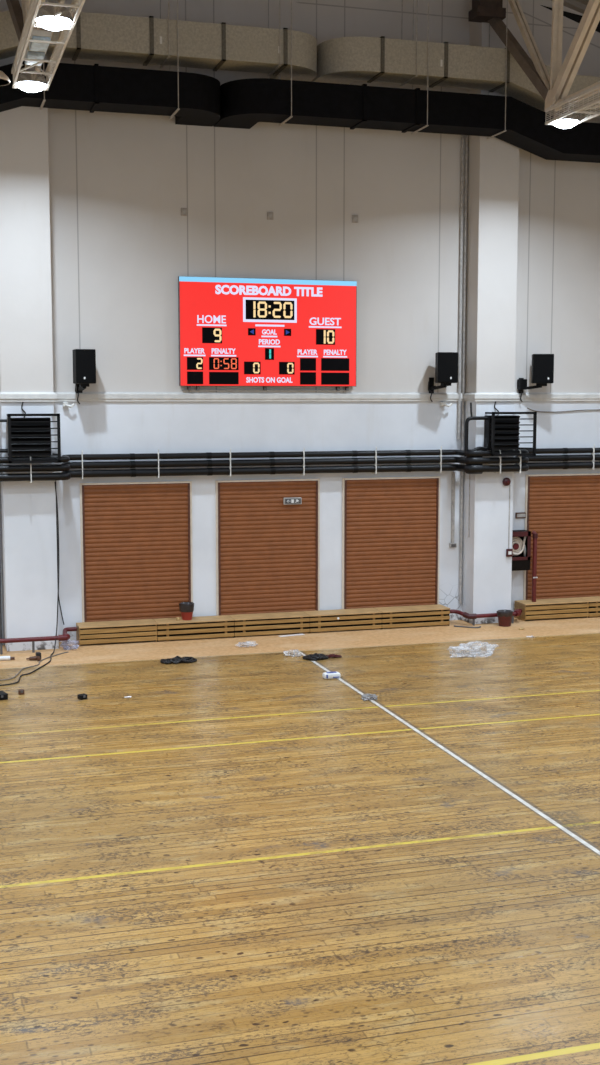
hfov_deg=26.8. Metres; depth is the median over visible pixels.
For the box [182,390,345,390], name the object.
frame
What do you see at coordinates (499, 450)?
bracket
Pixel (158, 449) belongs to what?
bracket
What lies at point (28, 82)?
lamp
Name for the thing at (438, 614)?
radiator cover
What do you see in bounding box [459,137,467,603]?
conduit pipe
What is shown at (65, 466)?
pipe
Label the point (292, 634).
paper strip
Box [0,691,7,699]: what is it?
case
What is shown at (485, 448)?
hose
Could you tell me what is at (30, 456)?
bracket
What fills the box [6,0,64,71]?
roof truss
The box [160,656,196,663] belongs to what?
coiled cable
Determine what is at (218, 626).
radiator cover
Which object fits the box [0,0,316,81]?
ventilation duct
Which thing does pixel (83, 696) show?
case
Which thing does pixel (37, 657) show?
cordless drill
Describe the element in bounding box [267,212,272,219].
plate
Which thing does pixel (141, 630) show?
radiator cover
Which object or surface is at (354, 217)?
plate
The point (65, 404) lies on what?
bracket
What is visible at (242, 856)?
floor
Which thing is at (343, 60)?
ventilation duct
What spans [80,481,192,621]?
roller shutter
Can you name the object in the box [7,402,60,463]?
heater
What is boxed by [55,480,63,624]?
cable
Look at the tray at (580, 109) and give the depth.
18.90 m
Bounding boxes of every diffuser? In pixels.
[25,51,44,65]
[29,36,50,51]
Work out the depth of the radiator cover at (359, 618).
21.97 m
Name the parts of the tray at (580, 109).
rail, rail, rail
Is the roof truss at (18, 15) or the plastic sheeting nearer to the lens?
the roof truss at (18, 15)
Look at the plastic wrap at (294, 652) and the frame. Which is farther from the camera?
the frame
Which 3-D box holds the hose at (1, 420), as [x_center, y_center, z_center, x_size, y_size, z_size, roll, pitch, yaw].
[-5.184,-1.503,19.764,1.161,0.542,0.468,2,7,21]
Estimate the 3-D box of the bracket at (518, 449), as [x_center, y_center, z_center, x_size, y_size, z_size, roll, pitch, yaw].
[3.869,-1.271,22.421,0.024,0.421,0.260,-2,6,-17]
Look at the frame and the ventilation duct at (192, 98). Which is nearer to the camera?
the ventilation duct at (192, 98)
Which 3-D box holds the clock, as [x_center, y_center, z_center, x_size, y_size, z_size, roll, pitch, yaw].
[-0.505,-3.767,21.358,0.943,0.410,0.023,-2,6,-17]
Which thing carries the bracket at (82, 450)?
attached to the wall
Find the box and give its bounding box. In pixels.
[449,543,456,547]
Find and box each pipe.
[0,448,599,462]
[0,454,599,471]
[0,462,599,480]
[0,573,1,638]
[0,627,76,654]
[449,609,521,625]
[451,472,454,542]
[457,137,463,439]
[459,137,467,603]
[532,530,537,601]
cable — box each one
[0,482,58,685]
[0,652,67,680]
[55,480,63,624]
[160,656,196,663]
[302,653,327,660]
[527,408,599,412]
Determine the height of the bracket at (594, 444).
0.479 m
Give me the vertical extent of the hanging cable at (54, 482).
2.721 m
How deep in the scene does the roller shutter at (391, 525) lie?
22.53 m
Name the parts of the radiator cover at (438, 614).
panel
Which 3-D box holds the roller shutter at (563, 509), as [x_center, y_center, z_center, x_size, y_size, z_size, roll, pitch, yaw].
[5.042,0.223,23.568,1.857,2.642,0.050,-2,6,-17]
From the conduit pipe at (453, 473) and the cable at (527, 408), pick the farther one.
the cable at (527, 408)
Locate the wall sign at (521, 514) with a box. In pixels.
[515,512,525,517]
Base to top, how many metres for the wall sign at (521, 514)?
0.105 m
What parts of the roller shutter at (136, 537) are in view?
guide rail, guide rail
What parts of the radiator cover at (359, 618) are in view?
panel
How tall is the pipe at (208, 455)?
0.107 m
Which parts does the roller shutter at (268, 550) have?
guide rail, guide rail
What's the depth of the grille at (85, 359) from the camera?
20.18 m
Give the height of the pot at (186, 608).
0.285 m
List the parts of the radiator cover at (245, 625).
panel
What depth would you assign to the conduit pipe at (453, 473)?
22.79 m
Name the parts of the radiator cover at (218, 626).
panel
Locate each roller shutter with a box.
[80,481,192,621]
[215,479,319,615]
[342,476,439,608]
[523,473,599,599]
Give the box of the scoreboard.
[178,276,356,390]
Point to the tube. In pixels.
(2, 658)
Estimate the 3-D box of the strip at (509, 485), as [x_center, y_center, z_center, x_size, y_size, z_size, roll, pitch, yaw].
[3.754,-0.281,22.621,0.018,1.155,0.013,-2,6,-17]
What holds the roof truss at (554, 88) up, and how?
attached to the wall
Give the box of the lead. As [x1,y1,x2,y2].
[454,625,480,627]
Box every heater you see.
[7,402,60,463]
[484,401,536,455]
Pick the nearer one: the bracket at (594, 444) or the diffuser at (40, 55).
the diffuser at (40, 55)
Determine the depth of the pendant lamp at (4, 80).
16.75 m
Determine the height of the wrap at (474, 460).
0.432 m
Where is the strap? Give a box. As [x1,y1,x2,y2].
[326,654,341,657]
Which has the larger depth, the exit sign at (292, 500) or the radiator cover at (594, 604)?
the radiator cover at (594, 604)
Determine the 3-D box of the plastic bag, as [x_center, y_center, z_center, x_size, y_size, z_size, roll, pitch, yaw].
[2.728,1.825,19.984,0.910,0.216,0.563,-2,6,-17]
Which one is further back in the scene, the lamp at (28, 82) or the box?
the box
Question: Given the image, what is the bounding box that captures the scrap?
[237,641,257,646]
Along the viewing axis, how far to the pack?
18.24 m
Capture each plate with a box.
[181,208,186,215]
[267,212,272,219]
[352,215,357,222]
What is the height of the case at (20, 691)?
0.065 m
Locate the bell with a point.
(506, 481)
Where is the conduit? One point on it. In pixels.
(469, 474)
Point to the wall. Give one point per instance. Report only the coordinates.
(121, 242)
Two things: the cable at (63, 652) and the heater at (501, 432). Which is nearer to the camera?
the cable at (63, 652)
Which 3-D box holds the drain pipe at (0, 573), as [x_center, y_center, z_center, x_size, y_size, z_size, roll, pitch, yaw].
[-4.934,-0.106,20.486,0.095,3.950,0.100,-2,6,-17]
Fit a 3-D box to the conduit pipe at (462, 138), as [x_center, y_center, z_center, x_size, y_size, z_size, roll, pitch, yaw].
[2.855,-4.309,22.413,0.052,5.300,0.052,1,6,6]
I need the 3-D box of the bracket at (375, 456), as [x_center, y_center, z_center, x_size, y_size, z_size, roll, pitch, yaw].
[1.307,-1.275,22.186,0.024,0.479,0.235,-2,6,-17]
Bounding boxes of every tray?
[11,0,84,90]
[545,84,599,124]
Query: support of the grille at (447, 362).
attached to the loudspeaker at (446, 363)
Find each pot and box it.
[179,602,193,619]
[497,610,512,626]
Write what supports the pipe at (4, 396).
attached to the wall
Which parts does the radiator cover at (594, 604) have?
panel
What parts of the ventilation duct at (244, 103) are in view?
hanger rod, hanger rod, hanger rod, hanger rod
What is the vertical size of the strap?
0.049 m
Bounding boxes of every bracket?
[29,456,31,482]
[63,402,74,407]
[80,450,82,478]
[156,449,159,477]
[227,448,230,476]
[300,448,304,474]
[371,447,376,473]
[436,446,441,472]
[440,402,452,406]
[494,450,500,473]
[514,449,520,472]
[589,444,594,469]
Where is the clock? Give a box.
[243,297,296,322]
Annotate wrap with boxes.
[283,649,300,656]
[464,449,482,473]
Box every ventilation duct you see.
[0,0,219,126]
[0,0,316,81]
[213,0,599,162]
[311,0,599,117]
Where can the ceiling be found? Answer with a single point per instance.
(585, 2)
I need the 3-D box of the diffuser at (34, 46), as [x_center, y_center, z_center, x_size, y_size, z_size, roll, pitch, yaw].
[-3.199,-6.008,15.507,0.220,0.055,0.500,-2,6,-17]
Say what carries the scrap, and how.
on the floor
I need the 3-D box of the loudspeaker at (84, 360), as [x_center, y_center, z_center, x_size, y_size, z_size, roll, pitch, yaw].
[-3.505,-2.519,20.443,0.338,0.881,0.532,-2,6,-17]
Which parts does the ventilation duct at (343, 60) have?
hanger rod, hanger rod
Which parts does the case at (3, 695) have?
lid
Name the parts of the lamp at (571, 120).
glass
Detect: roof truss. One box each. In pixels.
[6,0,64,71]
[468,0,599,110]
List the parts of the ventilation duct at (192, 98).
hanger rod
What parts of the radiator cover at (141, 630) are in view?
panel, panel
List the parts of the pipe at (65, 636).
support leg, support leg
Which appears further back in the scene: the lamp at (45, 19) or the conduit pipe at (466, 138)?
the conduit pipe at (466, 138)
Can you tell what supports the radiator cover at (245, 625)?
on the floor
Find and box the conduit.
[468,474,469,536]
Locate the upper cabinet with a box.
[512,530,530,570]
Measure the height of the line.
0.032 m
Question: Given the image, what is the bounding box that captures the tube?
[0,656,14,660]
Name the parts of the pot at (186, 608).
pot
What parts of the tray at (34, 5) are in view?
rail, rail, rail, rail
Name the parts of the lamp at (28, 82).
glass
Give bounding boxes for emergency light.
[24,46,45,65]
[28,29,51,51]
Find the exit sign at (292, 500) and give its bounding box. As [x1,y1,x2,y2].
[283,497,301,504]
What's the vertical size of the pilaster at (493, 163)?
11.600 m
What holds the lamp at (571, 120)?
attached to the tray at (580, 109)
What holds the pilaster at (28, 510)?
attached to the wall
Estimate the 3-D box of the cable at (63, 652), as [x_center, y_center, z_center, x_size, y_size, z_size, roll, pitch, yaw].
[-4.066,2.035,18.949,0.412,0.016,2.487,3,7,24]
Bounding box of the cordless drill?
[26,652,40,660]
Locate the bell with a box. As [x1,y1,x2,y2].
[503,478,510,485]
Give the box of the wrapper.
[361,693,377,700]
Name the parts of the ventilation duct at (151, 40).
hanger rod, hanger rod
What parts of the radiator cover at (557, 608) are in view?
panel, panel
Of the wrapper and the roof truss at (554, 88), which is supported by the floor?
the wrapper
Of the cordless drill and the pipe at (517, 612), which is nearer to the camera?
the cordless drill
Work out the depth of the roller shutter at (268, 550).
21.88 m
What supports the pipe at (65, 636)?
on the floor
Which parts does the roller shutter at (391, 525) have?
guide rail, guide rail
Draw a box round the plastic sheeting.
[61,640,78,649]
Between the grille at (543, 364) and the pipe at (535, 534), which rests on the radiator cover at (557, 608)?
the pipe at (535, 534)
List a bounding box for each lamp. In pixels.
[0,71,9,85]
[16,65,46,92]
[35,0,72,30]
[552,99,578,128]
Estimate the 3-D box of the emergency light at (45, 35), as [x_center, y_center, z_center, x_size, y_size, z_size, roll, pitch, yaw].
[-3.199,-6.042,15.504,0.240,0.125,0.520,-2,6,-17]
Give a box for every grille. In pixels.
[76,350,95,382]
[438,353,457,381]
[533,354,553,382]
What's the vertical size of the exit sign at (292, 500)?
0.120 m
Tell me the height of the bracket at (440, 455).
0.479 m
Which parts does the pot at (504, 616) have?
pot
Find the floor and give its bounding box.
[0,616,599,1064]
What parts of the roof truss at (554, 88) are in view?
gusset plate, post, post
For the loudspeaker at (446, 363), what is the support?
attached to the wall
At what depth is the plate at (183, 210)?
20.88 m
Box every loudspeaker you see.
[72,349,95,403]
[428,352,457,401]
[517,354,553,401]
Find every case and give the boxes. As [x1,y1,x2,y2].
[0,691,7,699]
[18,689,24,694]
[77,693,86,699]
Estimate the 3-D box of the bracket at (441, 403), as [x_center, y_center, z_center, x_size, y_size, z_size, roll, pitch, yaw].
[2.612,-2.285,22.513,0.226,0.097,0.116,1,6,9]
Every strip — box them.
[279,634,304,636]
[508,485,509,548]
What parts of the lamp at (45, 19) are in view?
glass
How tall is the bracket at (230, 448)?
0.479 m
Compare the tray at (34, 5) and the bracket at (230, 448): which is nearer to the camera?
the tray at (34, 5)
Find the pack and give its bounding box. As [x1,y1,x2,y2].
[322,672,340,678]
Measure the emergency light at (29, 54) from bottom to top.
0.125 m
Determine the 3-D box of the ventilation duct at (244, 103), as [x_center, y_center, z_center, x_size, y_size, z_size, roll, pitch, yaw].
[7.695,-8.930,22.773,18.700,4.650,1.265,-2,6,-17]
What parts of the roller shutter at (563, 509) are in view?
guide rail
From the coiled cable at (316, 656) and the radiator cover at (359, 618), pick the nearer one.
the coiled cable at (316, 656)
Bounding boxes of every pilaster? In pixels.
[0,0,58,651]
[462,0,521,623]
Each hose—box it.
[0,419,7,452]
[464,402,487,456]
[472,438,487,451]
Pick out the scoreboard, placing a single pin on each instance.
(233, 331)
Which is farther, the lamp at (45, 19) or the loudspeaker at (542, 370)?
the loudspeaker at (542, 370)
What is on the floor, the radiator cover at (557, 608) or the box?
the radiator cover at (557, 608)
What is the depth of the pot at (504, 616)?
22.40 m
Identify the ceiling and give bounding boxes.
[576,0,588,4]
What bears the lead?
on the floor
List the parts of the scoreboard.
digit panel, digit panel, digit panel, digit panel, digit panel, arrow panel, digit panel, digit panel, digit panel, arrow panel, digit panel, digit panel, digit panel, digit panel, digit panel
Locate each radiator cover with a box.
[76,619,156,645]
[153,615,233,641]
[229,611,309,637]
[303,608,381,632]
[375,604,449,628]
[514,597,589,620]
[578,596,599,617]
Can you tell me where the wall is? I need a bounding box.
[0,0,599,644]
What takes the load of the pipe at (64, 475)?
attached to the bracket at (82, 450)
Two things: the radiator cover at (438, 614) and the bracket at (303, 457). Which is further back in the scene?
the radiator cover at (438, 614)
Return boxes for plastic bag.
[450,640,498,657]

